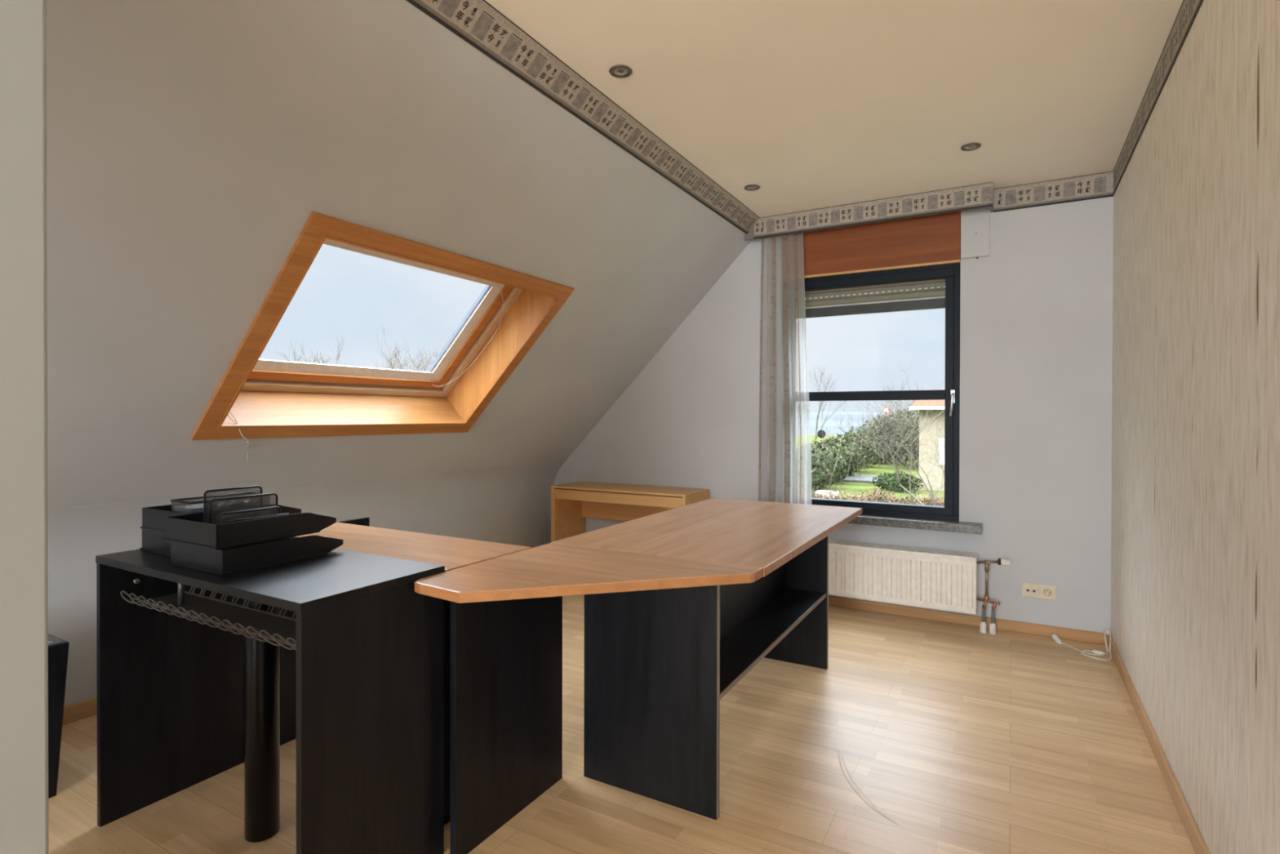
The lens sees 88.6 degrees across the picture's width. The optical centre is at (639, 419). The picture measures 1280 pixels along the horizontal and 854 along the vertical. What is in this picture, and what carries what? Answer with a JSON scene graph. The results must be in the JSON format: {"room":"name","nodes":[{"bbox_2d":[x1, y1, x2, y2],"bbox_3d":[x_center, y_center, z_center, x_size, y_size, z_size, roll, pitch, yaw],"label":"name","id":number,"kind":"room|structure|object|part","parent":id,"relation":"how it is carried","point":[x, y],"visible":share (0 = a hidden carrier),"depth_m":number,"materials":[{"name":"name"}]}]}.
{"room":"home office","nodes":[
{"label":"home office","id":0,"kind":"room"},
{"bbox_2d":[0,0,48,853],"bbox_3d":[-1.365,-0.049,0.329,0.142,2.588,1.624,0,0,30],"label":"wall partition","id":1,"kind":"structure","parent":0,"point":[24,584],"depth_m":0.97,"materials":[{"name":"paint"}]},
{"bbox_2d":[47,459,566,706],"bbox_3d":[-2.816,0.719,1.919,0.414,1.028,8.950,0,0,30],"label":"wall","id":2,"kind":"structure","parent":0,"point":[510,504],"depth_m":3.75,"materials":[{"name":"paint"}]},
{"bbox_2d":[62,696,97,724],"bbox_3d":[-2.799,1.199,1.811,0.014,0.070,8.376,0,0,30],"label":"baseboard","id":3,"kind":"structure","parent":2,"relation":"attached to","point":[86,708],"depth_m":2.69,"materials":[{"name":"brown wood"}]},
{"bbox_2d":[45,0,751,509],"bbox_3d":[-1.976,-0.578,1.435,2.056,2.056,8.950,0,0,30],"label":"wall","id":4,"kind":"structure","parent":0,"point":[192,144],"depth_m":2.29,"materials":[{"name":"paint"}]},
{"bbox_2d":[190,211,574,439],"bbox_3d":[-1.174,-0.412,3.191,0.986,0.991,1.554,0,0,30],"label":"skylight window frame","id":5,"kind":"structure","parent":4,"relation":"in","point":[266,398],"depth_m":3.27,"materials":[{"name":"brown wood"}]},
{"bbox_2d":[227,410,251,462],"bbox_3d":[-1.733,0.019,2.848,0.063,0.353,0.246,0,0,-7],"label":"pull cord","id":6,"kind":"object","parent":5,"relation":"hanging from","point":[241,433],"visible":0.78,"depth_m":2.81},
{"bbox_3d":[-1.266,-0.522,3.244,0.680,0.680,1.295,0,0,30],"label":"sash","id":7,"kind":"part","parent":5,"relation":"part of","materials":[{"name":"brown wood"}]},
{"bbox_3d":[-1.257,-0.511,3.239,0.758,0.758,1.405,0,0,30],"label":"frame","id":8,"kind":"part","parent":5,"relation":"part of","materials":[{"name":"brown wood"}]},
{"bbox_2d":[433,285,503,386],"bbox_3d":[-0.962,-0.461,3.768,0.528,0.539,0.149,0,0,30],"label":"pull cord","id":9,"kind":"object","parent":5,"relation":"hanging from","point":[499,286],"visible":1,"depth_m":3.82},
{"bbox_2d":[405,0,759,234],"bbox_3d":[-1.268,-1.297,0.861,0.099,0.100,8.256,0,0,30],"label":"trim","id":10,"kind":"structure","parent":4,"relation":"attached to","point":[477,23],"depth_m":2.61,"materials":[{"name":"paper"}]},
{"bbox_2d":[48,594,1195,853],"bbox_3d":[-1.128,1.302,0.963,4.300,0.121,8.950,0,0,30],"label":"floor","id":11,"kind":"structure","parent":0,"point":[917,735],"depth_m":2.27,"materials":[{"name":"laminate"}]},
{"bbox_2d":[48,634,69,798],"bbox_3d":[-2.161,0.983,2.057,0.340,0.502,0.475,0,0,30],"label":"waste bin","id":12,"kind":"object","parent":11,"relation":"on","point":[58,648],"visible":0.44,"depth_m":2.15,"materials":[{"name":"black plastic"}]},
{"bbox_3d":[-2.155,0.738,2.064,0.320,0.004,0.435,0,0,30],"label":"plate","id":13,"kind":"part","parent":12,"relation":"part of","materials":[{"name":"metal"}]},
{"bbox_2d":[95,548,444,853],"bbox_3d":[-1.106,0.826,1.931,1.014,0.822,0.435,0,0,30],"label":"desk","id":14,"kind":"object","parent":11,"relation":"on","point":[188,660],"visible":0.99,"depth_m":1.82,"materials":[{"name":"black wood"}]},
{"bbox_2d":[140,528,170,555],"bbox_3d":[-1.375,0.379,2.168,0.276,0.066,0.366,0,0,30],"label":"tray","id":15,"kind":"object","parent":14,"relation":"on","point":[152,541],"visible":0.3,"depth_m":2.04,"materials":[{"name":"black plastic"}]},
{"bbox_2d":[140,502,301,532],"bbox_3d":[-1.377,0.313,2.171,0.276,0.066,0.366,0,0,30],"label":"tray","id":16,"kind":"object","parent":15,"relation":"on","point":[153,517],"visible":0.34,"depth_m":2.06,"materials":[{"name":"black plastic"}]},
{"bbox_2d":[170,491,270,513],"bbox_3d":[-1.352,0.294,2.122,0.121,0.090,0.250,0,0,30],"label":"box","id":17,"kind":"object","parent":16,"relation":"in","point":[197,506],"visible":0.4,"depth_m":2.03,"materials":[{"name":"grey plastic"}]},
{"bbox_3d":[-1.537,0.834,2.176,0.020,0.800,0.431,0,0,30],"label":"panel","id":18,"kind":"part","parent":14,"relation":"part of","materials":[{"name":"black wood"}]},
{"bbox_2d":[120,582,296,650],"bbox_3d":[-1.121,0.490,1.789,0.883,0.106,0.151,0,0,30],"label":"cable tray","id":19,"kind":"object","parent":14,"relation":"on","point":[282,629],"depth_m":1.76,"materials":[{"name":"grey metal"}]},
{"bbox_2d":[168,535,342,575],"bbox_3d":[-1.141,0.381,1.968,0.276,0.066,0.366,0,0,30],"label":"tray","id":20,"kind":"object","parent":14,"relation":"on","point":[222,562],"visible":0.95,"depth_m":1.85,"materials":[{"name":"black plastic"}]},
{"bbox_2d":[161,506,336,549],"bbox_3d":[-1.167,0.314,1.979,0.276,0.066,0.366,0,0,29],"label":"tray","id":21,"kind":"object","parent":20,"relation":"on","point":[186,529],"visible":0.96,"depth_m":1.86,"materials":[{"name":"black plastic"}]},
{"bbox_2d":[203,485,288,524],"bbox_3d":[-1.176,0.275,1.943,0.156,0.135,0.221,0,0,30],"label":"rack","id":22,"kind":"object","parent":21,"relation":"in","point":[240,515],"visible":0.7,"depth_m":1.94,"materials":[{"name":"black metal"}]},
{"bbox_3d":[-1.234,0.272,1.992,0.006,0.131,0.173,0,0,30],"label":"divider frame","id":23,"kind":"part","parent":22,"relation":"part of","materials":[{"name":"black metal"}]},
{"bbox_3d":[-1.234,0.274,1.992,0.001,0.122,0.163,0,0,30],"label":"panel","id":24,"kind":"part","parent":22,"relation":"part of","materials":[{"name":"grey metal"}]},
{"bbox_3d":[-1.179,0.282,1.956,0.006,0.111,0.201,0,0,30],"label":"divider frame","id":25,"kind":"part","parent":22,"relation":"part of","materials":[{"name":"black metal"}]},
{"bbox_3d":[-1.179,0.285,1.956,0.001,0.102,0.191,0,0,30],"label":"panel","id":26,"kind":"part","parent":22,"relation":"part of","materials":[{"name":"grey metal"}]},
{"bbox_3d":[-1.133,0.300,1.906,0.006,0.077,0.184,0,0,30],"label":"divider frame","id":27,"kind":"part","parent":22,"relation":"part of","materials":[{"name":"black metal"}]},
{"bbox_3d":[-1.133,0.302,1.906,0.001,0.068,0.174,0,0,30],"label":"panel","id":28,"kind":"part","parent":22,"relation":"part of","materials":[{"name":"grey metal"}]},
{"bbox_3d":[-1.115,0.310,1.898,0.006,0.058,0.203,0,0,30],"label":"rail","id":29,"kind":"part","parent":22,"relation":"part of","materials":[{"name":"black metal"}]},
{"bbox_3d":[-1.129,0.837,1.958,0.092,0.799,0.092,0,0,30],"label":"tube leg","id":30,"kind":"part","parent":14,"relation":"part of","materials":[{"name":"black metal"}]},
{"bbox_3d":[-0.674,0.839,1.685,0.020,0.800,0.431,0,0,30],"label":"panel","id":31,"kind":"part","parent":14,"relation":"part of","materials":[{"name":"black wood"}]},
{"bbox_2d":[339,516,369,526],"bbox_3d":[-1.337,0.828,2.868,0.290,0.806,0.134,0,0,30],"label":"base cabinet","id":32,"kind":"object","parent":11,"relation":"on","point":[362,521],"visible":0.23,"depth_m":2.81,"materials":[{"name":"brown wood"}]},
{"bbox_2d":[279,522,531,825],"bbox_3d":[-0.905,0.832,2.304,1.019,0.806,0.383,0,0,30],"label":"desk","id":33,"kind":"object","parent":11,"relation":"on","point":[452,553],"visible":0.29,"depth_m":2.23,"materials":[{"name":"brown wood"}]},
{"bbox_3d":[-1.328,0.844,2.549,0.020,0.778,0.355,0,0,30],"label":"leg panel","id":34,"kind":"part","parent":33,"relation":"part of","materials":[{"name":"black wood"}]},
{"bbox_3d":[-0.579,0.848,2.046,0.020,0.778,0.220,0,0,30],"label":"leg panel","id":35,"kind":"part","parent":33,"relation":"part of","materials":[{"name":"black wood"}]},
{"bbox_2d":[414,542,763,853],"bbox_3d":[-0.133,0.836,1.832,0.769,0.806,0.642,0,0,30],"label":"desk","id":36,"kind":"object","parent":11,"relation":"on","point":[506,700],"visible":1,"depth_m":1.94,"materials":[{"name":"brown wood"}]},
{"bbox_3d":[-0.400,0.849,2.048,0.022,0.778,0.498,0,0,30],"label":"leg panel","id":37,"kind":"part","parent":36,"relation":"part of","materials":[{"name":"black wood"}]},
{"bbox_2d":[551,480,709,542],"bbox_3d":[-0.086,0.862,4.848,1.120,0.721,0.404,0,0,30],"label":"writing desk","id":38,"kind":"object","parent":11,"relation":"on","point":[571,503],"visible":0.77,"depth_m":4.93,"materials":[{"name":"brown wood"}]},
{"bbox_3d":[-0.558,0.867,5.117,0.035,0.705,0.403,0,0,30],"label":"panel","id":39,"kind":"part","parent":38,"relation":"part of","materials":[{"name":"brown wood"}]},
{"bbox_3d":[-0.173,0.561,4.679,1.059,0.073,0.018,0,0,30],"label":"drawer","id":40,"kind":"part","parent":38,"relation":"part of","materials":[{"name":"brown wood"}]},
{"bbox_3d":[-0.001,0.649,4.983,1.063,0.265,0.016,0,0,30],"label":"panel","id":41,"kind":"part","parent":38,"relation":"part of","materials":[{"name":"brown wood"}]},
{"bbox_3d":[0.391,0.872,4.578,0.022,0.705,0.403,0,0,30],"label":"panel","id":42,"kind":"part","parent":38,"relation":"part of","materials":[{"name":"brown wood"}]},
{"bbox_2d":[551,497,862,819],"bbox_3d":[0.381,0.832,2.740,0.780,0.806,1.442,0,0,30],"label":"office desk","id":43,"kind":"object","parent":11,"relation":"on","point":[660,664],"visible":0.84,"depth_m":2.21,"materials":[{"name":"brown wood"}]},
{"bbox_3d":[0.027,0.849,2.155,0.496,0.778,0.020,0,0,30],"label":"leg panel","id":44,"kind":"part","parent":43,"relation":"part of","materials":[{"name":"black wood"}]},
{"bbox_3d":[0.404,0.746,2.739,0.016,0.578,1.368,0,0,30],"label":"modesty panel","id":45,"kind":"part","parent":43,"relation":"part of","materials":[{"name":"black wood"}]},
{"bbox_2d":[720,587,826,693],"bbox_3d":[0.495,0.868,2.688,0.195,0.020,1.368,0,0,30],"label":"shelf","id":46,"kind":"object","parent":43,"relation":"attached to","point":[745,642],"depth_m":2.67,"materials":[{"name":"black wood"}]},
{"bbox_3d":[0.713,0.843,3.363,0.496,0.778,0.022,0,0,30],"label":"leg panel","id":47,"kind":"part","parent":43,"relation":"part of","materials":[{"name":"black wood"}]},
{"bbox_2d":[1050,629,1111,660],"bbox_3d":[2.377,1.190,3.523,0.275,0.099,0.287,0,0,30],"label":"cable","id":48,"kind":"object","parent":11,"relation":"on","point":[1054,636],"visible":1,"depth_m":3.48,"materials":[{"name":"white plastic"}]},
{"bbox_2d":[1092,649,1104,655],"bbox_3d":[2.409,1.224,3.444,0.020,0.020,0.052,0,0,-43],"label":"switch","id":49,"kind":"object","parent":48,"relation":"attached to","point":[1096,652],"depth_m":3.43,"materials":[{"name":"white plastic"}]},
{"bbox_2d":[553,189,1113,634],"bbox_3d":[1.085,-0.084,4.604,4.060,2.620,0.300,0,0,30],"label":"wall","id":50,"kind":"structure","parent":0,"point":[1036,312],"depth_m":3.84,"materials":[{"name":"paint"}]},
{"bbox_2d":[744,206,992,240],"bbox_3d":[1.397,-1.292,4.173,1.496,0.134,0.134,0,0,30],"label":"pelmet","id":51,"kind":"object","parent":50,"relation":"attached to","point":[749,236],"visible":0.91,"depth_m":4.35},
{"bbox_2d":[758,232,811,504],"bbox_3d":[0.971,-0.339,4.412,0.371,1.868,0.057,0,0,30],"label":"curtain","id":52,"kind":"object","parent":51,"relation":"hanging from","point":[784,446],"visible":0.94,"depth_m":4.41,"materials":[{"name":"white fabric"}]},
{"bbox_2d":[753,182,992,239],"bbox_3d":[1.394,-1.291,4.095,1.428,0.138,0.004,0,0,30],"label":"trim","id":53,"kind":"structure","parent":50,"relation":"attached to","point":[980,195],"depth_m":4.05,"materials":[{"name":"paper"}]},
{"bbox_2d":[803,211,982,533],"bbox_3d":[1.451,-0.337,4.223,1.350,1.998,0.220,0,0,30],"label":"window","id":54,"kind":"structure","parent":50,"relation":"in","point":[908,264],"depth_m":4.13,"materials":[{"name":"black metal"}]},
{"bbox_2d":[804,278,945,307],"bbox_3d":[1.502,-0.941,4.307,1.060,0.349,0.014,0,0,30],"label":"roller shutter","id":55,"kind":"object","parent":54,"relation":"attached to","point":[926,291],"depth_m":4.27,"materials":[{"name":"beige plastic"}]},
{"bbox_3d":[1.462,-0.169,4.244,1.034,1.499,0.074,0,0,30],"label":"sash","id":56,"kind":"part","parent":54,"relation":"part of","materials":[{"name":"black metal"}]},
{"bbox_3d":[1.429,0.637,4.194,1.350,0.050,0.140,0,0,30],"label":"sill","id":57,"kind":"part","parent":54,"relation":"part of","materials":[{"name":"stone"}]},
{"bbox_3d":[1.872,-0.092,3.932,0.018,0.139,0.027,0,0,7],"label":"handle","id":58,"kind":"part","parent":54,"relation":"part of","materials":[{"name":"silver metal"}]},
{"bbox_3d":[1.880,-0.139,3.942,0.024,0.080,0.042,0,0,30],"label":"handle plate","id":59,"kind":"part","parent":54,"relation":"part of","materials":[{"name":"silver metal"}]},
{"bbox_2d":[828,538,1010,634],"bbox_3d":[1.554,1.009,4.064,1.298,0.442,0.184,0,0,30],"label":"radiator","id":60,"kind":"object","parent":50,"relation":"attached to","point":[917,576],"visible":0.86,"depth_m":3.93,"materials":[{"name":"white metal"}]},
{"bbox_3d":[1.471,0.955,4.093,1.118,0.319,0.153,0,0,30],"label":"panel","id":61,"kind":"part","parent":60,"relation":"part of","materials":[{"name":"white paint"}]},
{"bbox_2d":[828,538,976,560],"bbox_3d":[1.474,0.799,4.095,1.114,0.022,0.155,0,0,30],"label":"grille","id":62,"kind":"object","parent":60,"relation":"attached to","point":[873,548],"depth_m":3.99,"materials":[{"name":"white metal"}]},
{"bbox_2d":[828,595,1107,644],"bbox_3d":[0.920,1.195,4.523,3.805,0.062,0.014,0,0,30],"label":"baseboard","id":63,"kind":"structure","parent":50,"relation":"attached to","point":[1075,634],"depth_m":3.92,"materials":[{"name":"brown wood"}]},
{"bbox_2d":[960,212,989,258],"bbox_3d":[1.993,-1.087,3.898,0.151,0.263,0.024,0,0,30],"label":"box","id":64,"kind":"object","parent":50,"relation":"attached to","point":[975,228],"visible":1,"depth_m":3.89,"materials":[{"name":"paint"}]},
{"bbox_2d":[1021,582,1057,599],"bbox_3d":[2.282,0.983,3.748,0.173,0.081,0.015,0,0,30],"label":"wall socket","id":65,"kind":"object","parent":50,"relation":"attached to","point":[1028,589],"visible":1,"depth_m":3.75,"materials":[{"name":"beige plastic"}]},
{"bbox_2d":[993,171,1113,212],"bbox_3d":[2.332,-1.287,3.716,0.577,0.138,0.004,0,0,30],"label":"trim","id":66,"kind":"structure","parent":50,"relation":"attached to","point":[1100,185],"depth_m":3.71,"materials":[{"name":"paper"}]},
{"bbox_2d":[484,0,1182,217],"bbox_3d":[-0.253,-1.417,0.453,2.300,0.150,8.950,0,0,30],"label":"ceiling","id":67,"kind":"structure","parent":0,"point":[813,104],"depth_m":2.61,"materials":[{"name":"paint"}]},
{"bbox_2d":[608,64,632,78],"bbox_3d":[-0.075,-1.350,2.545,0.092,0.007,0.092,0,0,30],"label":"recessed light","id":68,"kind":"object","parent":67,"relation":"in","point":[620,71],"visible":1,"depth_m":2.54,"materials":[{"name":"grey metal"}]},
{"bbox_2d":[743,184,759,191],"bbox_3d":[0.656,-1.356,3.837,0.092,0.007,0.092,0,0,30],"label":"recessed light","id":69,"kind":"object","parent":67,"relation":"in","point":[752,187],"visible":1,"depth_m":3.83,"materials":[{"name":"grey metal"}]},
{"bbox_2d":[960,142,981,151],"bbox_3d":[1.641,-1.351,3.250,0.092,0.007,0.092,0,0,30],"label":"recessed light","id":70,"kind":"object","parent":67,"relation":"in","point":[972,146],"visible":1,"depth_m":3.25,"materials":[{"name":"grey metal"}]},
{"bbox_2d":[1111,0,1279,853],"bbox_3d":[0.646,-0.043,-0.051,0.226,2.589,8.950,0,0,30],"label":"wall","id":71,"kind":"structure","parent":0,"point":[1195,512],"depth_m":1.83,"materials":[{"name":"paint"}]},
{"bbox_2d":[1112,0,1203,196],"bbox_3d":[0.509,-1.269,-0.073,0.004,0.138,8.390,0,0,30],"label":"trim","id":72,"kind":"structure","parent":71,"relation":"attached to","point":[1188,12],"depth_m":2.46,"materials":[{"name":"paper"}]},
{"bbox_2d":[1107,634,1209,853],"bbox_3d":[0.497,1.220,-0.061,0.014,0.062,8.376,0,0,30],"label":"baseboard","id":73,"kind":"structure","parent":71,"relation":"attached to","point":[1193,831],"depth_m":2.28,"materials":[{"name":"brown wood"}]},
{"label":"outside","id":74,"kind":"structure","parent":0,"visible":0},
{"bbox_2d":[810,435,944,503],"bbox_3d":[-0.008,3.600,0.021,320.000,0.300,240.000,0,0,30],"label":"lawn","id":75,"kind":"structure","parent":74,"point":[875,470],"depth_m":33.07,"materials":[{"name":"green plant"}]},
{"bbox_2d":[272,337,356,366],"bbox_3d":[-11.818,0.068,24.922,2.857,6.457,4.968,0,0,-16],"label":"bare tree","id":76,"kind":"object","parent":75,"relation":"on","point":[339,355],"visible":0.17,"depth_m":23.61,"materials":[{"name":"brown plant"}]},
{"bbox_2d":[373,324,429,371],"bbox_3d":[-12.013,-0.692,33.493,3.540,7.891,7.137,0,0,1],"label":"bare tree","id":77,"kind":"object","parent":75,"relation":"on","point":[395,353],"visible":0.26,"depth_m":31.81,"materials":[{"name":"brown plant"}]},
{"bbox_2d":[378,337,434,371],"bbox_3d":[-15.248,-1.175,46.330,6.431,8.703,5.492,0,0,30],"label":"bare tree","id":78,"kind":"object","parent":75,"relation":"on","point":[403,338],"visible":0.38,"depth_m":45.72,"materials":[{"name":"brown plant"}]},
{"bbox_2d":[817,430,826,439],"bbox_3d":[11.762,1.952,42.440,0.540,2.559,0.100,0,0,30],"label":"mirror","id":79,"kind":"object","parent":75,"relation":"on","point":[820,433],"visible":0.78,"depth_m":42.41,"materials":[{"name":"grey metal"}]},
{"bbox_2d":[815,489,838,497],"bbox_3d":[7.548,3.104,26.460,0.840,0.420,0.500,0,0,30],"label":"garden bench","id":80,"kind":"object","parent":75,"relation":"on","point":[819,491],"visible":0.28,"depth_m":26.29,"materials":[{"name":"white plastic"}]},
{"bbox_2d":[809,365,846,445],"bbox_3d":[15.423,-0.760,53.406,3.318,7.899,3.153,0,0,11],"label":"bare tree","id":81,"kind":"object","parent":75,"relation":"on","point":[821,402],"visible":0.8,"depth_m":53.58,"materials":[{"name":"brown plant"}]},
{"bbox_2d":[832,412,881,432],"bbox_3d":[20.525,1.144,60.822,3.292,4.018,5.199,0,0,-30],"label":"bare tree","id":82,"kind":"object","parent":75,"relation":"on","point":[846,412],"visible":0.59,"depth_m":61.83,"materials":[{"name":"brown plant"}]},
{"bbox_2d":[838,474,884,483],"bbox_3d":[12.278,3.213,35.450,2.400,0.120,3.200,0,0,30],"label":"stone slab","id":83,"kind":"object","parent":75,"relation":"on","point":[863,478],"visible":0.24,"depth_m":34.85,"materials":[{"name":"grey stone"}]},
{"bbox_2d":[811,400,919,495],"bbox_3d":[13.279,1.074,36.742,7.705,4.577,28.972,0,0,30],"label":"hedge","id":84,"kind":"object","parent":75,"relation":"on","point":[828,458],"visible":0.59,"depth_m":39.74,"materials":[{"name":"green plant"}]},
{"bbox_2d":[811,484,944,506],"bbox_3d":[6.899,2.640,19.222,6.636,1.489,2.395,0,0,23],"label":"hedge","id":85,"kind":"object","parent":75,"relation":"on","point":[926,500],"visible":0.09,"depth_m":19.18,"materials":[{"name":"green plant"}]},
{"bbox_2d":[882,406,889,413],"bbox_3d":[22.536,1.002,59.933,0.680,4.304,0.110,0,0,30],"label":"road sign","id":86,"kind":"object","parent":75,"relation":"on","point":[884,408],"visible":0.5,"depth_m":59.89,"materials":[{"name":"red metal"}]},
{"bbox_2d":[832,360,945,505],"bbox_3d":[5.493,1.130,12.070,3.851,4.538,2.514,0,0,-21],"label":"bare tree","id":87,"kind":"object","parent":75,"relation":"on","point":[932,498],"visible":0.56,"depth_m":11.99,"materials":[{"name":"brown plant"}]},
{"bbox_2d":[871,471,924,492],"bbox_3d":[11.899,2.861,30.253,1.608,0.965,2.689,0,0,-12],"label":"bush","id":88,"kind":"object","parent":75,"relation":"on","point":[891,482],"visible":0.82,"depth_m":29.98,"materials":[{"name":"green plant"}]},
{"bbox_2d":[878,379,919,415],"bbox_3d":[24.982,-0.398,62.295,3.622,7.129,5.072,0,0,-43],"label":"bare tree","id":89,"kind":"object","parent":75,"relation":"on","point":[895,403],"visible":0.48,"depth_m":62.72,"materials":[{"name":"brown plant"}]},
{"bbox_2d":[908,389,944,490],"bbox_3d":[18.304,0.896,31.836,8.800,4.820,7.830,0,0,30],"label":"house","id":90,"kind":"structure","parent":75,"relation":"on","point":[935,477],"depth_m":30.56,"materials":[{"name":"beige paint"}]},
{"bbox_3d":[14.330,1.483,30.108,0.940,1.090,0.005,0,0,30],"label":"pane","id":91,"kind":"part","parent":90,"relation":"part of","materials":[{"name":"glass"}]},
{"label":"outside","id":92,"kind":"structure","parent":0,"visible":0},
{"bbox_2d":[809,411,915,435],"bbox_3d":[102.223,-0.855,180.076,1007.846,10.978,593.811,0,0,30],"label":"sea","id":93,"kind":"structure","parent":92,"point":[830,424],"depth_m":288.31,"materials":[{"name":"liquid"}]}
]}

